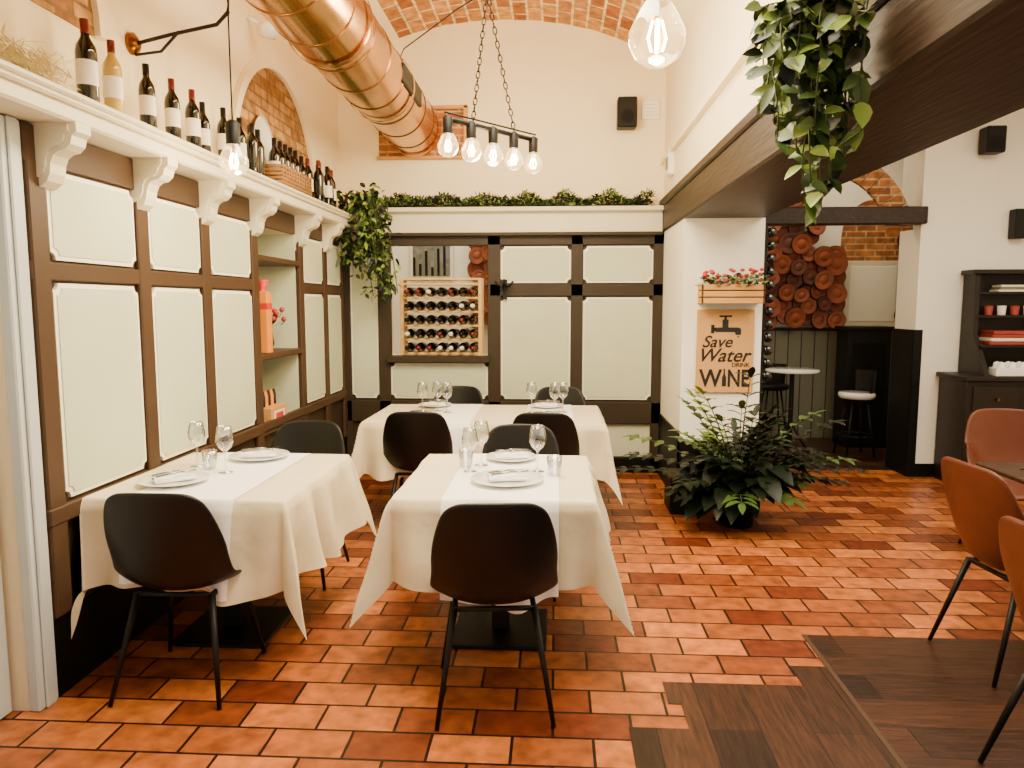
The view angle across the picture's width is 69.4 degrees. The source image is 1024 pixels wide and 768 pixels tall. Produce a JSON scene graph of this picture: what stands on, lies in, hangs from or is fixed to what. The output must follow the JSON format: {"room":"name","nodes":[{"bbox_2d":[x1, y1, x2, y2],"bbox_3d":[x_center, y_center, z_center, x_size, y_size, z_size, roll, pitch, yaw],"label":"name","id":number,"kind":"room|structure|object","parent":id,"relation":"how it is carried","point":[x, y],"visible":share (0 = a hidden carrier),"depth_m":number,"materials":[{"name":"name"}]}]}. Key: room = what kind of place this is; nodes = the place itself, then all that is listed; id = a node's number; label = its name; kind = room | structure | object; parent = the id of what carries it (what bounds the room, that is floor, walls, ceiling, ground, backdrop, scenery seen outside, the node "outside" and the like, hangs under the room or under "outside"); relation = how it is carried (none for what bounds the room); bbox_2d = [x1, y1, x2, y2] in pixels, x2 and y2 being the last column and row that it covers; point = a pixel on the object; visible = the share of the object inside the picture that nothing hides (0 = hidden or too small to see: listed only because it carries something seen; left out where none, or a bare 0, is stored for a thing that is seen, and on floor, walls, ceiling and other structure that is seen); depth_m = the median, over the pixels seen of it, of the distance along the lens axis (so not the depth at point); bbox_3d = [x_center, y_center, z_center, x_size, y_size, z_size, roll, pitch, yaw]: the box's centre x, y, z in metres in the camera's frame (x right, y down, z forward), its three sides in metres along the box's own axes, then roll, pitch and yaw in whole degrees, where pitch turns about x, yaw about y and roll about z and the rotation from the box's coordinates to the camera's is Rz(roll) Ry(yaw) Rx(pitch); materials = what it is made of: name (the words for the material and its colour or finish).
{"room":"restaurant","nodes":[
{"label":"restaurant","id":0,"kind":"room"},
{"bbox_2d":[0,0,339,710],"bbox_3d":[-1.988,-1.058,3.781,0.420,4.400,10.500,0,6,3],"label":"wall","id":1,"kind":"structure","parent":0,"point":[198,61],"depth_m":3.73,"materials":[{"name":"beige paint"}]},
{"bbox_2d":[0,560,11,718],"bbox_3d":[-1.922,0.213,2.291,0.140,2.170,0.840,0,6,3],"label":"door","id":2,"kind":"structure","parent":1,"relation":"in","point":[5,694],"depth_m":2.78,"materials":[{"name":"wood"}]},
{"bbox_2d":[0,114,57,711],"bbox_3d":[-1.845,0.198,2.285,0.055,2.220,1.080,0,6,3],"label":"curtain","id":3,"kind":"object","parent":1,"relation":"attached to","point":[15,292],"depth_m":2.74,"materials":[{"name":"fabric"}]},
{"bbox_2d":[30,0,108,40],"bbox_3d":[-1.831,-1.799,2.433,0.039,0.760,1.560,0,6,3],"label":"niche","id":4,"kind":"object","parent":1,"relation":"attached to","point":[70,11],"visible":0.97,"depth_m":3.11,"materials":[{"name":"brick"}]},
{"bbox_2d":[0,58,358,255],"bbox_3d":[-1.615,-1.083,4.512,0.240,0.375,4.600,0,6,3],"label":"wall shelf","id":5,"kind":"object","parent":1,"relation":"attached to","point":[63,120],"visible":0.77,"depth_m":3.36,"materials":[{"name":"wood"}]},
{"bbox_2d":[0,21,79,90],"bbox_3d":[-1.698,-1.132,2.473,0.314,0.168,0.713,0,6,3],"label":"straw bundle","id":6,"kind":"object","parent":5,"relation":"on","point":[23,61],"visible":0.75,"depth_m":2.57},
{"bbox_2d":[74,18,99,101],"bbox_3d":[-1.659,-1.257,2.884,0.080,0.315,0.080,0,6,4],"label":"wine bottle","id":7,"kind":"object","parent":5,"relation":"on","point":[86,68],"visible":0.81,"depth_m":2.86,"materials":[{"name":"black glass"}]},
{"bbox_2d":[102,39,123,112],"bbox_3d":[-1.649,-1.265,3.054,0.075,0.294,0.075,2,6,17],"label":"wine bottle","id":8,"kind":"object","parent":5,"relation":"on","point":[112,80],"visible":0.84,"depth_m":3.03,"materials":[{"name":"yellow glass"}]},
{"bbox_2d":[138,63,156,127],"bbox_3d":[-1.633,-1.286,3.313,0.072,0.281,0.072,5,8,41],"label":"wine bottle","id":9,"kind":"object","parent":5,"relation":"on","point":[146,92],"visible":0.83,"depth_m":3.29,"materials":[{"name":"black glass"}]},
{"bbox_2d":[164,78,181,138],"bbox_3d":[-1.621,-1.310,3.531,0.072,0.282,0.072,-4,7,-34],"label":"wine bottle","id":10,"kind":"object","parent":5,"relation":"on","point":[172,114],"visible":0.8,"depth_m":3.51,"materials":[{"name":"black glass"}]},
{"bbox_2d":[185,89,201,147],"bbox_3d":[-1.609,-1.334,3.729,0.074,0.288,0.074,-2,7,-21],"label":"wine bottle","id":11,"kind":"object","parent":5,"relation":"on","point":[192,113],"visible":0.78,"depth_m":3.71,"materials":[{"name":"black glass"}]},
{"bbox_2d":[199,102,210,151],"bbox_3d":[-1.640,-1.352,3.931,0.072,0.281,0.072,-5,8,-38],"label":"wine bottle","id":12,"kind":"object","parent":5,"relation":"on","point":[205,124],"visible":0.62,"depth_m":3.91,"materials":[{"name":"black glass"}]},
{"bbox_2d":[217,107,231,159],"bbox_3d":[-1.579,-1.367,4.056,0.072,0.285,0.072,4,7,32],"label":"wine bottle","id":13,"kind":"object","parent":5,"relation":"on","point":[221,138],"visible":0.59,"depth_m":4.03,"materials":[{"name":"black glass"}]},
{"bbox_2d":[234,117,246,167],"bbox_3d":[-1.583,-1.398,4.305,0.074,0.292,0.074,-4,7,-33],"label":"wine bottle","id":14,"kind":"object","parent":5,"relation":"on","point":[242,159],"visible":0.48,"depth_m":4.28,"materials":[{"name":"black glass"}]},
{"bbox_2d":[246,123,258,172],"bbox_3d":[-1.550,-1.405,4.413,0.071,0.284,0.071,-1,6,-13],"label":"wine bottle","id":15,"kind":"object","parent":5,"relation":"on","point":[251,141],"visible":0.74,"depth_m":4.39,"materials":[{"name":"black glass"}]},
{"bbox_2d":[255,129,264,175],"bbox_3d":[-1.589,-1.437,4.634,0.076,0.302,0.076,1,6,6],"label":"wine bottle","id":16,"kind":"object","parent":5,"relation":"on","point":[261,153],"visible":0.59,"depth_m":4.61,"materials":[{"name":"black glass"}]},
{"bbox_2d":[254,115,272,167],"bbox_3d":[-1.664,-1.560,4.968,0.051,0.467,0.360,0,6,3],"label":"oval platter","id":17,"kind":"object","parent":5,"relation":"on","point":[261,123],"visible":0.3,"depth_m":4.99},
{"bbox_2d":[265,138,311,195],"bbox_3d":[-1.550,-1.485,5.075,0.165,0.303,0.595,0,6,3],"label":"basket","id":18,"kind":"object","parent":5,"relation":"on","point":[284,166],"visible":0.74,"depth_m":4.95,"materials":[{"name":"brown wicker"}]},
{"bbox_2d":[299,156,336,207],"bbox_3d":[-1.502,-1.566,5.833,0.164,0.303,0.815,0,6,3],"label":"wine bottles","id":19,"kind":"object","parent":5,"relation":"on","point":[323,187],"visible":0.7,"depth_m":5.61,"materials":[{"name":"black glass"}]},
{"bbox_2d":[334,182,402,304],"bbox_3d":[-1.283,-1.213,6.468,0.642,1.056,0.402,0,6,-2],"label":"ivy plant","id":20,"kind":"object","parent":5,"relation":"on","point":[369,219],"visible":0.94,"depth_m":6.43,"materials":[{"name":"green plant"}]},
{"bbox_2d":[19,121,347,697],"bbox_3d":[-1.691,-0.078,4.871,0.060,2.220,4.130,0,6,3],"label":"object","id":21,"kind":"structure","parent":1,"relation":"attached to","point":[147,324],"depth_m":3.44,"materials":[{"name":"paint"}]},
{"bbox_2d":[125,0,248,176],"bbox_3d":[-1.459,-1.842,3.376,0.703,1.757,0.264,3,7,28],"label":"pendant lamp","id":22,"kind":"object","parent":1,"relation":"attached to","point":[132,42],"visible":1,"depth_m":3.43,"materials":[{"name":"black metal"}]},
{"bbox_2d":[246,15,279,39],"bbox_3d":[-1.596,-2.296,4.766,0.242,0.174,0.113,4,7,34],"label":"wall spotlight","id":23,"kind":"object","parent":1,"relation":"attached to","point":[264,29],"visible":0.85,"depth_m":4.71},
{"bbox_2d":[229,58,314,175],"bbox_3d":[-1.667,-1.839,5.260,0.039,0.840,1.620,0,6,3],"label":"niche","id":24,"kind":"object","parent":1,"relation":"attached to","point":[263,87],"visible":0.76,"depth_m":5.21,"materials":[{"name":"brick"}]},
{"bbox_2d":[257,234,304,435],"bbox_3d":[-1.834,-0.391,5.304,0.400,1.410,0.800,0,6,3],"label":"shelves","id":25,"kind":"object","parent":1,"relation":"attached to","point":[277,263],"visible":0.38,"depth_m":5.65,"materials":[{"name":"wood"}]},
{"bbox_2d":[259,279,272,352],"bbox_3d":[-1.707,-0.463,5.077,0.100,0.500,0.095,0,6,3],"label":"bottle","id":26,"kind":"object","parent":25,"relation":"on","point":[265,296],"visible":0.73,"depth_m":5.04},
{"bbox_2d":[263,388,286,421],"bbox_3d":[-1.729,0.161,5.256,0.163,0.240,0.280,0,6,3],"label":"crate","id":27,"kind":"object","parent":25,"relation":"on","point":[272,410],"visible":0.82,"depth_m":5.21,"materials":[{"name":"brown wood"}]},
{"bbox_2d":[272,307,286,346],"bbox_3d":[-1.808,-0.424,5.382,0.265,0.357,0.302,0,6,3],"label":"flower vase","id":28,"kind":"object","parent":25,"relation":"on","point":[275,312],"visible":0.19,"depth_m":5.41,"materials":[{"name":"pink plant"}]},
{"bbox_2d":[337,20,665,354],"bbox_3d":[0.205,-1.338,6.872,3.600,4.300,0.150,0,6,3],"label":"wall","id":29,"kind":"structure","parent":0,"point":[565,83],"depth_m":6.68,"materials":[{"name":"beige paint"}]},
{"bbox_2d":[376,105,467,159],"bbox_3d":[-0.819,-2.283,6.730,0.840,0.470,0.050,0,6,3],"label":"niche","id":30,"kind":"object","parent":29,"relation":"attached to","point":[386,151],"visible":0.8,"depth_m":6.73,"materials":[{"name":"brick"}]},
{"bbox_2d":[399,278,483,354],"bbox_3d":[-0.662,-0.639,7.007,0.776,0.719,0.370,0,6,3],"label":"wine rack","id":31,"kind":"object","parent":29,"relation":"attached to","point":[476,334],"visible":1,"depth_m":6.95,"materials":[{"name":"brown wood"}]},
{"bbox_2d":[344,233,663,472],"bbox_3d":[-0.103,-0.274,6.847,2.940,2.190,0.160,0,6,3],"label":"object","id":32,"kind":"structure","parent":29,"relation":"attached to","point":[583,312],"depth_m":6.80,"materials":[{"name":"paint"}]},
{"bbox_2d":[495,279,513,298],"bbox_3d":[-0.058,-0.855,6.678,0.147,0.180,0.147,5,8,38],"label":"coat hook","id":33,"kind":"object","parent":29,"relation":"attached to","point":[504,285],"visible":1,"depth_m":6.70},
{"bbox_2d":[354,205,663,236],"bbox_3d":[-0.129,-1.465,6.701,2.950,0.250,0.200,0,6,3],"label":"trim","id":34,"kind":"structure","parent":29,"relation":"attached to","point":[526,220],"depth_m":6.64,"materials":[{"name":"paint"}]},
{"bbox_2d":[378,187,655,207],"bbox_3d":[0.021,-1.665,6.622,2.529,0.180,0.258,0,6,3],"label":"pine garland","id":35,"kind":"object","parent":34,"relation":"on","point":[530,199],"visible":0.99,"depth_m":6.60,"materials":[{"name":"green plant"}]},
{"bbox_2d":[616,96,637,129],"bbox_3d":[1.015,-2.389,6.547,0.170,0.260,0.177,0,6,3],"label":"wall speaker","id":36,"kind":"object","parent":29,"relation":"attached to","point":[626,105],"visible":1,"depth_m":6.46},
{"bbox_2d":[642,100,659,119],"bbox_3d":[1.239,-2.446,6.605,0.160,0.160,0.024,0,6,3],"label":"wall vent","id":37,"kind":"object","parent":29,"relation":"attached to","point":[650,109],"depth_m":6.60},
{"bbox_2d":[0,437,1023,767],"bbox_3d":[1.466,1.199,3.820,7.300,0.103,10.500,0,6,3],"label":"floor","id":38,"kind":"structure","parent":0,"point":[879,555],"depth_m":3.16,"materials":[{"name":"tile"}]},
{"bbox_2d":[103,493,265,709],"bbox_3d":[-1.332,0.802,3.024,0.487,0.860,0.532,0,6,2],"label":"dining chair","id":39,"kind":"object","parent":38,"relation":"on","point":[159,541],"visible":0.92,"depth_m":2.80,"materials":[{"name":"plastic"}]},
{"bbox_2d":[173,602,291,648],"bbox_3d":[-1.333,0.803,3.539,0.800,0.750,0.900,0,6,3],"label":"dining table","id":40,"kind":"object","parent":38,"relation":"on","point":[236,629],"visible":0.16,"depth_m":3.52,"materials":[{"name":"black metal"}]},
{"bbox_2d":[71,452,376,639],"bbox_3d":[-1.261,0.697,3.523,0.971,0.552,1.196,0,6,3],"label":"tablecloth","id":41,"kind":"object","parent":40,"relation":"on","point":[286,526],"visible":0.6,"depth_m":3.06,"materials":[{"name":"fabric"}]},
{"bbox_2d":[119,452,310,601],"bbox_3d":[-1.333,0.611,3.512,0.460,0.387,1.158,0,6,3],"label":"table runner","id":42,"kind":"object","parent":41,"relation":"on","point":[218,492],"visible":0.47,"depth_m":3.23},
{"bbox_2d":[137,471,209,486],"bbox_3d":[-1.505,0.429,3.297,0.300,0.021,0.300,0,6,3],"label":"dinner plate","id":43,"kind":"object","parent":42,"relation":"on","point":[146,480],"visible":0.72,"depth_m":3.27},
{"bbox_2d":[151,473,196,483],"bbox_3d":[-1.505,0.413,3.295,0.170,0.024,0.090,-5,8,-37],"label":"folded napkin","id":44,"kind":"object","parent":43,"relation":"on","point":[180,476],"visible":0.92,"depth_m":3.27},
{"bbox_2d":[152,467,196,477],"bbox_3d":[-1.486,0.391,3.291,0.058,0.014,0.205,5,8,41],"label":"fork","id":45,"kind":"object","parent":44,"relation":"on","point":[157,475],"visible":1,"depth_m":3.27,"materials":[{"name":"metal"}]},
{"bbox_2d":[201,449,216,469],"bbox_3d":[-1.458,0.365,3.570,0.072,0.090,0.072,0,6,3],"label":"water tumbler","id":46,"kind":"object","parent":42,"relation":"on","point":[212,455],"visible":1,"depth_m":3.55,"materials":[{"name":"clear glass"}]},
{"bbox_2d":[215,425,233,473],"bbox_3d":[-1.353,0.308,3.487,0.082,0.220,0.082,0,6,3],"label":"wine glass","id":47,"kind":"object","parent":42,"relation":"on","point":[229,426],"visible":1,"depth_m":3.48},
{"bbox_2d":[229,449,289,461],"bbox_3d":[-1.304,0.372,3.823,0.300,0.021,0.300,0,6,3],"label":"dinner plate","id":48,"kind":"object","parent":42,"relation":"on","point":[281,453],"visible":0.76,"depth_m":3.80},
{"bbox_2d":[241,451,277,457],"bbox_3d":[-1.304,0.357,3.822,0.170,0.024,0.090,-1,6,-8],"label":"folded napkin","id":49,"kind":"object","parent":48,"relation":"on","point":[261,453],"visible":0.94,"depth_m":3.79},
{"bbox_2d":[270,420,349,590],"bbox_3d":[-1.221,0.671,4.249,0.487,0.860,0.532,0,6,3],"label":"dining chair","id":50,"kind":"object","parent":38,"relation":"on","point":[298,436],"visible":0.29,"depth_m":4.43,"materials":[{"name":"plastic"}]},
{"bbox_2d":[383,411,452,499],"bbox_3d":[-0.629,0.579,5.110,0.487,0.860,0.532,0,6,1],"label":"dining chair","id":51,"kind":"object","parent":38,"relation":"on","point":[409,437],"visible":0.67,"depth_m":4.87,"materials":[{"name":"plastic"}]},
{"bbox_2d":[433,386,483,404],"bbox_3d":[-0.469,0.468,6.147,0.487,0.860,0.532,0,6,3],"label":"dining chair","id":52,"kind":"object","parent":38,"relation":"on","point":[460,394],"visible":0.2,"depth_m":6.33,"materials":[{"name":"plastic"}]},
{"bbox_2d":[430,503,557,729],"bbox_3d":[-0.071,0.817,2.887,0.487,0.860,0.532,0,6,-3],"label":"dining chair","id":53,"kind":"object","parent":38,"relation":"on","point":[482,553],"visible":1,"depth_m":2.66,"materials":[{"name":"plastic"}]},
{"bbox_2d":[452,605,546,650],"bbox_3d":[-0.052,0.806,3.514,0.820,0.750,0.900,0,6,3],"label":"dining table","id":54,"kind":"object","parent":38,"relation":"on","point":[488,630],"visible":0.23,"depth_m":3.49,"materials":[{"name":"black metal"}]},
{"bbox_2d":[349,454,633,634],"bbox_3d":[-0.053,0.683,3.502,1.142,0.520,1.235,0,6,3],"label":"tablecloth","id":55,"kind":"object","parent":54,"relation":"on","point":[401,553],"visible":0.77,"depth_m":3.00,"materials":[{"name":"fabric"}]},
{"bbox_2d":[440,454,558,613],"bbox_3d":[-0.022,0.639,3.492,0.480,0.439,1.166,0,6,3],"label":"table runner","id":56,"kind":"object","parent":55,"relation":"on","point":[462,490],"visible":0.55,"depth_m":3.12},
{"bbox_2d":[459,447,472,467],"bbox_3d":[-0.224,0.361,3.608,0.072,0.090,0.072,0,6,3],"label":"water tumbler","id":57,"kind":"object","parent":56,"relation":"on","point":[463,454],"visible":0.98,"depth_m":3.58,"materials":[{"name":"clear glass"}]},
{"bbox_2d":[470,469,543,486],"bbox_3d":[-0.021,0.427,3.311,0.330,0.021,0.330,0,6,3],"label":"dinner plate","id":58,"kind":"object","parent":56,"relation":"on","point":[480,477],"visible":0.74,"depth_m":3.29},
{"bbox_2d":[487,473,527,481],"bbox_3d":[-0.021,0.412,3.309,0.170,0.024,0.090,-1,6,-8],"label":"folded napkin","id":59,"kind":"object","parent":58,"relation":"on","point":[512,476],"visible":0.9,"depth_m":3.28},
{"bbox_2d":[488,468,529,475],"bbox_3d":[0.000,0.390,3.300,0.205,0.014,0.058,-2,6,-20],"label":"fork","id":60,"kind":"object","parent":59,"relation":"on","point":[507,470],"visible":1,"depth_m":3.29,"materials":[{"name":"metal"}]},
{"bbox_2d":[486,451,536,462],"bbox_3d":[-0.004,0.376,3.788,0.260,0.021,0.260,0,6,3],"label":"dinner plate","id":61,"kind":"object","parent":56,"relation":"on","point":[490,455],"visible":0.62,"depth_m":3.76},
{"bbox_2d":[494,452,528,458],"bbox_3d":[-0.004,0.361,3.786,0.170,0.024,0.090,-1,6,-6],"label":"folded napkin","id":62,"kind":"object","parent":61,"relation":"on","point":[506,455],"visible":1,"depth_m":3.76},
{"bbox_2d":[547,455,561,476],"bbox_3d":[0.196,0.379,3.434,0.072,0.090,0.072,0,6,3],"label":"water tumbler","id":63,"kind":"object","parent":56,"relation":"on","point":[552,463],"visible":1,"depth_m":3.41,"materials":[{"name":"clear glass"}]},
{"bbox_2d":[482,424,559,601],"bbox_3d":[0.034,0.686,4.106,0.487,0.860,0.532,1,6,5],"label":"dining chair","id":64,"kind":"object","parent":38,"relation":"on","point":[506,436],"visible":0.24,"depth_m":4.29,"materials":[{"name":"plastic"}]},
{"bbox_2d":[512,412,579,455],"bbox_3d":[0.228,0.584,5.061,0.487,0.860,0.532,1,6,6],"label":"dining chair","id":65,"kind":"object","parent":38,"relation":"on","point":[563,427],"visible":0.26,"depth_m":4.79,"materials":[{"name":"plastic"}]},
{"bbox_2d":[534,386,585,405],"bbox_3d":[0.399,0.473,6.097,0.487,0.860,0.532,0,6,1],"label":"dining chair","id":66,"kind":"object","parent":38,"relation":"on","point":[575,396],"visible":0.23,"depth_m":6.28,"materials":[{"name":"plastic"}]},
{"bbox_2d":[663,468,696,514],"bbox_3d":[1.302,0.815,5.622,0.260,0.285,0.320,0,6,3],"label":"plant pot","id":67,"kind":"object","parent":38,"relation":"on","point":[674,508],"visible":0.32,"depth_m":5.49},
{"bbox_2d":[616,367,867,528],"bbox_3d":[1.583,0.426,5.142,1.582,1.159,1.062,4,7,31],"label":"plant","id":68,"kind":"object","parent":38,"relation":"on","point":[726,485],"visible":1,"depth_m":5.03,"materials":[{"name":"green plant"}]},
{"bbox_2d":[758,225,776,429],"bbox_3d":[1.972,-0.147,5.849,0.086,2.150,0.313,0,6,3],"label":"rack","id":69,"kind":"object","parent":38,"relation":"on","point":[770,232],"visible":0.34,"depth_m":5.66,"materials":[{"name":"black metal"}]},
{"bbox_2d":[762,363,788,438],"bbox_3d":[2.937,0.215,8.364,0.360,0.872,0.360,0,6,3],"label":"bar stool","id":70,"kind":"object","parent":38,"relation":"on","point":[777,382],"visible":0.64,"depth_m":8.38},
{"bbox_2d":[765,367,819,451],"bbox_3d":[2.980,0.272,7.914,0.550,0.868,0.550,0,6,3],"label":"bistro table","id":71,"kind":"object","parent":38,"relation":"on","point":[792,371],"visible":0.91,"depth_m":7.87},
{"bbox_2d":[802,634,906,767],"bbox_3d":[1.237,1.439,1.099,0.020,0.004,4.820,0,6,3],"label":"trim","id":72,"kind":"structure","parent":38,"relation":"on","point":[884,741],"depth_m":2.87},
{"bbox_2d":[833,369,876,457],"bbox_3d":[3.522,0.299,7.583,0.360,0.872,0.360,0,6,-1],"label":"bar stool","id":73,"kind":"object","parent":38,"relation":"on","point":[865,383],"visible":1,"depth_m":7.58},
{"bbox_2d":[832,326,894,447],"bbox_3d":[3.852,0.024,8.149,0.510,1.320,0.380,0,6,3],"label":"bar counter","id":74,"kind":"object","parent":38,"relation":"on","point":[857,347],"depth_m":8.00,"materials":[{"name":"wood"}]},
{"bbox_2d":[927,456,1023,687],"bbox_3d":[2.157,0.767,3.177,0.532,0.890,0.534,0,6,-3],"label":"leather armchair","id":75,"kind":"object","parent":38,"relation":"on","point":[977,497],"visible":0.85,"depth_m":3.08,"materials":[{"name":"leather"}]},
{"bbox_2d":[933,269,1023,480],"bbox_3d":[4.458,-0.046,6.315,1.390,1.850,0.495,0,6,3],"label":"tall cabinet","id":76,"kind":"object","parent":38,"relation":"on","point":[972,388],"visible":0.65,"depth_m":6.38,"materials":[{"name":"brown wood"}]},
{"bbox_2d":[979,330,1023,344],"bbox_3d":[4.447,-0.423,6.343,0.780,0.167,0.200,0,6,3],"label":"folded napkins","id":77,"kind":"object","parent":76,"relation":"in","point":[989,337],"visible":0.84,"depth_m":6.27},
{"bbox_2d":[984,306,1023,314],"label":"cups","id":78,"kind":"object","parent":76,"relation":"in","point":[1001,310],"depth_m":6.39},
{"bbox_2d":[989,285,1023,291],"label":"stacked books","id":79,"kind":"object","parent":76,"relation":"in","point":[997,288],"depth_m":6.32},
{"bbox_2d":[989,361,1023,375],"bbox_3d":[4.345,-0.128,6.179,0.640,0.119,0.125,0,6,3],"label":"egg tray","id":80,"kind":"object","parent":76,"relation":"in","point":[1008,368],"visible":0.98,"depth_m":6.14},
{"bbox_2d":[958,408,1023,543],"bbox_3d":[3.106,0.625,4.545,0.534,0.890,0.532,1,6,7],"label":"leather armchair","id":81,"kind":"object","parent":38,"relation":"on","point":[991,434],"visible":0.7,"depth_m":4.72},
{"bbox_2d":[976,462,1023,484],"bbox_3d":[2.814,0.818,3.368,0.950,0.750,0.850,0,6,3],"label":"dining table","id":82,"kind":"object","parent":38,"relation":"on","point":[1009,470],"visible":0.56,"depth_m":3.62,"materials":[{"name":"brown wood"}]},
{"bbox_2d":[977,516,1023,763],"bbox_3d":[1.813,0.865,2.260,0.532,0.890,0.534,0,6,-3],"label":"leather armchair","id":83,"kind":"object","parent":38,"relation":"on","point":[1010,529],"visible":1,"depth_m":2.35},
{"bbox_3d":[-0.586,0.592,5.517,0.800,0.750,0.880,0,6,3],"label":"dining table","id":84,"kind":"object","parent":38,"relation":"on","visible":0},
{"bbox_2d":[351,404,622,505],"bbox_3d":[-0.178,0.484,5.482,1.896,0.546,1.158,0,6,3],"label":"tablecloth","id":85,"kind":"object","parent":84,"relation":"on","point":[368,457],"visible":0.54,"depth_m":5.02,"materials":[{"name":"fabric"}]},
{"bbox_2d":[432,404,482,453],"bbox_3d":[-0.427,0.357,5.476,0.340,0.299,1.068,0,6,3],"label":"table runner","id":86,"kind":"object","parent":85,"relation":"on","point":[461,416],"visible":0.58,"depth_m":5.07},
{"bbox_2d":[526,405,573,420],"bbox_3d":[0.272,0.308,5.431,0.340,0.192,1.039,0,6,3],"label":"table runner","id":87,"kind":"object","parent":85,"relation":"on","point":[567,408],"visible":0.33,"depth_m":5.61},
{"bbox_2d":[366,0,698,68],"bbox_3d":[1.464,-2.565,3.393,7.300,0.680,10.450,0,6,3],"label":"ceiling","id":88,"kind":"structure","parent":0,"point":[398,18],"depth_m":6.23,"materials":[{"name":"orange brick"}]},
{"bbox_2d":[246,0,440,156],"bbox_3d":[-1.121,-1.865,2.586,0.504,0.504,8.400,0,6,3],"label":"ventilation duct","id":89,"kind":"object","parent":88,"relation":"hanging from","point":[343,40],"visible":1,"depth_m":4.37,"materials":[{"name":"metal"}]},
{"bbox_2d":[400,0,541,173],"bbox_3d":[-0.393,-2.209,5.256,0.654,1.764,3.140,-1,6,-13],"label":"chandelier","id":90,"kind":"object","parent":88,"relation":"hanging from","point":[448,120],"visible":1,"depth_m":4.01,"materials":[{"name":"metal"}]},
{"bbox_2d":[629,0,685,68],"bbox_3d":[0.465,-1.874,2.291,0.180,1.720,0.180,0,6,3],"label":"globe pendant lamp","id":91,"kind":"object","parent":88,"relation":"hanging from","point":[657,4],"visible":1,"depth_m":2.37,"materials":[{"name":"glass"}]},
{"bbox_2d":[392,158,903,437],"bbox_3d":[1.762,-1.131,8.701,7.300,3.500,0.180,0,6,3],"label":"wall","id":92,"kind":"structure","parent":0,"point":[802,346],"depth_m":8.64,"materials":[{"name":"white paint"}]},
{"bbox_2d":[410,246,453,277],"bbox_3d":[-0.948,-1.561,8.727,0.520,0.650,0.052,0,6,3],"label":"picture frame","id":93,"kind":"object","parent":92,"relation":"attached to","point":[425,261],"visible":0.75,"depth_m":8.72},
{"bbox_2d":[467,246,487,327],"bbox_3d":[-0.174,-1.342,8.567,0.718,1.399,0.202,0,6,3],"label":"display","id":94,"kind":"object","parent":92,"relation":"attached to","point":[476,268],"visible":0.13,"depth_m":8.54,"materials":[{"name":"brown"}]},
{"bbox_2d":[765,195,847,329],"bbox_3d":[3.224,-1.405,8.358,1.128,1.592,0.207,0,6,3],"label":"wall decoration","id":95,"kind":"object","parent":92,"relation":"attached to","point":[823,268],"visible":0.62,"depth_m":8.33,"materials":[{"name":"brown"}]},
{"bbox_2d":[841,199,899,326],"bbox_3d":[4.123,-1.375,8.447,0.720,1.440,0.050,0,6,3],"label":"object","id":96,"kind":"structure","parent":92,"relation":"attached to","point":[872,254],"depth_m":8.44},
{"bbox_2d":[657,218,765,484],"bbox_3d":[1.635,-0.215,6.246,0.630,2.200,1.165,0,6,3],"label":"pillar","id":97,"kind":"structure","parent":0,"point":[692,246],"depth_m":5.70,"materials":[{"name":"white paint"}]},
{"bbox_2d":[695,310,754,392],"bbox_3d":[1.626,-0.250,5.657,0.430,0.635,0.023,0,6,3],"label":"poster","id":98,"kind":"object","parent":97,"relation":"attached to","point":[724,338],"visible":0.99,"depth_m":5.65,"materials":[{"name":"paper"}]},
{"bbox_2d":[695,268,769,303],"bbox_3d":[1.643,-0.731,5.507,0.558,0.264,0.222,0,6,3],"label":"planter box","id":99,"kind":"object","parent":97,"relation":"attached to","point":[715,292],"visible":1,"depth_m":5.46,"materials":[{"name":"brown wood"}]},
{"bbox_2d":[659,0,1023,231],"bbox_3d":[1.409,-1.068,2.513,0.650,0.290,8.380,0,6,3],"label":"ceiling beam","id":100,"kind":"structure","parent":97,"relation":"on","point":[940,71],"depth_m":2.43,"materials":[{"name":"brown wood"}]},
{"bbox_2d":[742,0,875,226],"bbox_3d":[0.891,-1.387,2.211,0.365,1.811,0.433,2,6,19],"label":"pothos plant","id":101,"kind":"object","parent":100,"relation":"hanging from","point":[819,38],"visible":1,"depth_m":2.17,"materials":[{"name":"green plant"}]},
{"bbox_2d":[660,0,784,196],"bbox_3d":[1.405,-2.098,2.413,0.640,1.840,8.400,0,6,3],"label":"wall","id":102,"kind":"structure","parent":0,"point":[708,91],"depth_m":4.74,"materials":[{"name":"paint"}]},
{"bbox_2d":[665,149,674,176],"bbox_3d":[1.312,-1.834,6.154,0.055,0.200,0.160,0,6,3],"label":"junction box","id":103,"kind":"object","parent":102,"relation":"attached to","point":[670,156],"visible":0.89,"depth_m":6.08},
{"bbox_2d":[885,108,1023,476],"bbox_3d":[3.651,-0.921,6.737,3.300,3.500,0.425,0,6,3],"label":"wall","id":104,"kind":"structure","parent":0,"point":[969,196],"depth_m":6.52,"materials":[{"name":"white paint"}]},
{"bbox_2d":[763,206,928,225],"bbox_3d":[2.795,-1.476,6.519,1.630,0.150,0.140,0,6,3],"label":"lintel beam","id":105,"kind":"structure","parent":104,"relation":"attached to","point":[879,215],"depth_m":6.44,"materials":[{"name":"brown wood"}]},
{"bbox_2d":[851,168,912,233],"bbox_3d":[3.066,-1.725,6.610,1.026,0.753,0.045,0,6,3],"label":"brick arch underside","id":106,"kind":"object","parent":104,"relation":"attached to","point":[874,183],"visible":0.38,"depth_m":6.58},
{"bbox_2d":[978,125,1006,154],"bbox_3d":[4.084,-2.071,6.301,0.160,0.220,0.177,0,6,3],"label":"wall speaker","id":107,"kind":"object","parent":104,"relation":"attached to","point":[992,138],"visible":1,"depth_m":6.22},
{"bbox_2d":[1008,208,1023,238],"bbox_3d":[4.425,-1.381,6.383,0.220,0.250,0.100,0,6,3],"label":"wall speaker","id":108,"kind":"object","parent":104,"relation":"attached to","point":[1016,216],"visible":1,"depth_m":6.35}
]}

